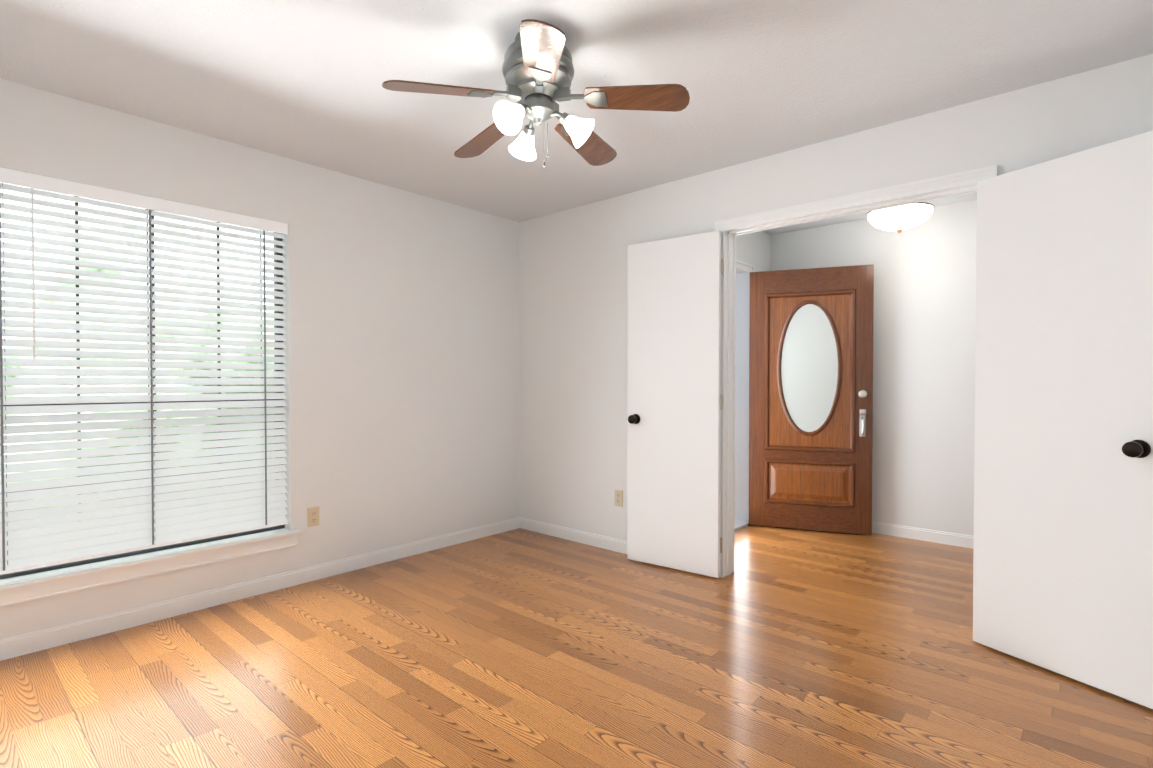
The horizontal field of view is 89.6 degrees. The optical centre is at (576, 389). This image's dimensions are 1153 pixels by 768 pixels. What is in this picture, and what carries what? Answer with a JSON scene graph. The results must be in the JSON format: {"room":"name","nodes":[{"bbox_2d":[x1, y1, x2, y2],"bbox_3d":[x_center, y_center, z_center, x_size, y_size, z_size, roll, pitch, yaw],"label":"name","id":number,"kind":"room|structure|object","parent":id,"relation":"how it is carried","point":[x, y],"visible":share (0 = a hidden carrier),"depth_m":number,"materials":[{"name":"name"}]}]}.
{"room":"empty room","nodes":[
{"label":"empty room","id":0,"kind":"room"},
{"bbox_2d":[0,78,519,639],"bbox_3d":[-1.840,-0.093,3.202,0.150,2.440,4.240,1,1,42],"label":"wall","id":1,"kind":"structure","parent":0,"point":[402,360],"depth_m":3.60,"materials":[{"name":"white paint"}]},
{"bbox_2d":[0,182,301,606],"bbox_3d":[-2.274,-0.015,2.666,0.163,1.842,1.910,1,1,42],"label":"window","id":2,"kind":"structure","parent":1,"relation":"in","point":[60,566],"depth_m":2.83,"materials":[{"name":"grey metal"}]},
{"bbox_2d":[0,167,287,574],"bbox_3d":[-2.265,-0.078,2.657,0.074,1.714,1.814,1,1,42],"label":"window blind","id":3,"kind":"object","parent":2,"relation":"attached to","point":[51,542],"visible":0.94,"depth_m":2.80,"materials":[{"name":"white plastic"}]},
{"bbox_2d":[0,517,519,660],"bbox_3d":[-1.769,1.085,3.175,0.013,0.085,3.970,1,1,42],"label":"baseboard","id":4,"kind":"structure","parent":1,"relation":"attached to","point":[28,643],"depth_m":3.05,"materials":[{"name":"white paint"}]},
{"bbox_2d":[307,506,318,526],"bbox_3d":[-1.548,0.749,3.423,0.008,0.114,0.070,1,1,42],"label":"outlet","id":5,"kind":"object","parent":1,"relation":"attached to","point":[312,516],"visible":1,"depth_m":3.42,"materials":[{"name":"beige plastic"}]},
{"bbox_2d":[0,525,1152,767],"bbox_3d":[0.497,1.169,2.297,4.870,0.060,5.960,1,1,42],"label":"floor","id":6,"kind":"structure","parent":0,"point":[778,647],"depth_m":2.31,"materials":[{"name":"laminate"}]},
{"bbox_2d":[0,0,1152,234],"bbox_3d":[0.497,-1.341,2.263,4.870,0.080,5.960,1,1,42],"label":"ceiling","id":7,"kind":"structure","parent":0,"point":[300,80],"depth_m":2.36,"materials":[{"name":"white paint"}]},
{"bbox_2d":[382,19,689,166],"bbox_3d":[-0.149,-1.059,2.189,1.044,0.482,1.051,1,1,42],"label":"ceiling fan","id":8,"kind":"object","parent":7,"relation":"hanging from","point":[538,70],"visible":1,"depth_m":2.08,"materials":[{"name":"grey metal"}]},
{"bbox_2d":[867,202,933,233],"bbox_3d":[2.173,-1.185,3.906,0.398,0.275,0.398,1,1,42],"label":"light","id":9,"kind":"object","parent":7,"relation":"hanging from","point":[898,219],"visible":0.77,"depth_m":3.80,"materials":[{"name":"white glass"}]},
{"bbox_2d":[736,231,769,271],"bbox_3d":[1.144,-0.111,4.539,0.120,2.440,1.720,1,1,42],"label":"wall","id":10,"kind":"structure","parent":0,"point":[752,248],"depth_m":4.82,"materials":[{"name":"white paint"}]},
{"bbox_2d":[735,259,753,530],"bbox_3d":[1.067,0.050,4.442,0.145,2.121,1.012,1,1,42],"label":"door frame","id":11,"kind":"structure","parent":10,"relation":"attached to","point":[742,309],"depth_m":4.78,"materials":[{"name":"white paint"}]},
{"bbox_2d":[748,264,873,534],"bbox_3d":[1.830,0.076,4.572,0.860,2.040,0.396,1,1,42],"label":"front door","id":12,"kind":"structure","parent":10,"relation":"in","point":[810,395],"depth_m":4.53,"materials":[{"name":"brown wood"}]},
{"bbox_2d":[519,54,1152,540],"bbox_3d":[1.349,-0.092,3.128,4.720,2.440,0.120,1,1,42],"label":"wall","id":13,"kind":"structure","parent":0,"point":[573,340],"depth_m":3.93,"materials":[{"name":"white paint"}]},
{"bbox_2d":[520,517,626,553],"bbox_3d":[0.193,1.072,4.080,1.688,0.085,0.013,1,1,42],"label":"baseboard","id":14,"kind":"structure","parent":13,"relation":"attached to","point":[600,541],"depth_m":4.25,"materials":[{"name":"white paint"}]},
{"bbox_2d":[615,489,622,506],"bbox_3d":[0.289,0.746,3.994,0.070,0.114,0.008,1,1,42],"label":"outlet","id":15,"kind":"object","parent":13,"relation":"attached to","point":[618,497],"visible":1,"depth_m":3.99,"materials":[{"name":"beige plastic"}]},
{"bbox_2d":[627,231,722,577],"bbox_3d":[0.582,0.088,3.598,0.634,2.043,0.170,1,1,42],"label":"door leaf","id":16,"kind":"structure","parent":13,"relation":"in","point":[675,401],"depth_m":3.58,"materials":[{"name":"white paint"}]},
{"bbox_2d":[714,165,997,577],"bbox_3d":[1.392,0.065,3.092,1.377,2.126,0.162,1,1,42],"label":"door frame","id":17,"kind":"structure","parent":13,"relation":"attached to","point":[950,185],"depth_m":3.40,"materials":[{"name":"white paint"}]},
{"bbox_2d":[973,131,1152,708],"bbox_3d":[1.914,0.105,2.299,0.591,2.043,0.322,1,1,42],"label":"door leaf","id":18,"kind":"structure","parent":13,"relation":"in","point":[1063,527],"depth_m":2.27,"materials":[{"name":"white paint"}]},
{"bbox_2d":[770,200,976,535],"bbox_3d":[2.988,-0.104,3.973,3.390,2.440,0.120,1,1,42],"label":"wall","id":19,"kind":"structure","parent":0,"point":[924,326],"depth_m":4.29,"materials":[{"name":"white paint"}]},
{"bbox_2d":[872,521,973,548],"bbox_3d":[2.898,1.074,3.979,3.270,0.085,0.013,1,1,42],"label":"baseboard","id":20,"kind":"structure","parent":19,"relation":"attached to","point":[967,541],"depth_m":4.27,"materials":[{"name":"white paint"}]},
{"label":"outside","id":21,"kind":"structure","parent":0,"visible":0},
{"bbox_2d":[0,182,274,531],"bbox_3d":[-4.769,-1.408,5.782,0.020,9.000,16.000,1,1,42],"label":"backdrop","id":22,"kind":"structure","parent":21,"point":[111,245],"depth_m":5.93,"materials":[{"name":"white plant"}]}
]}

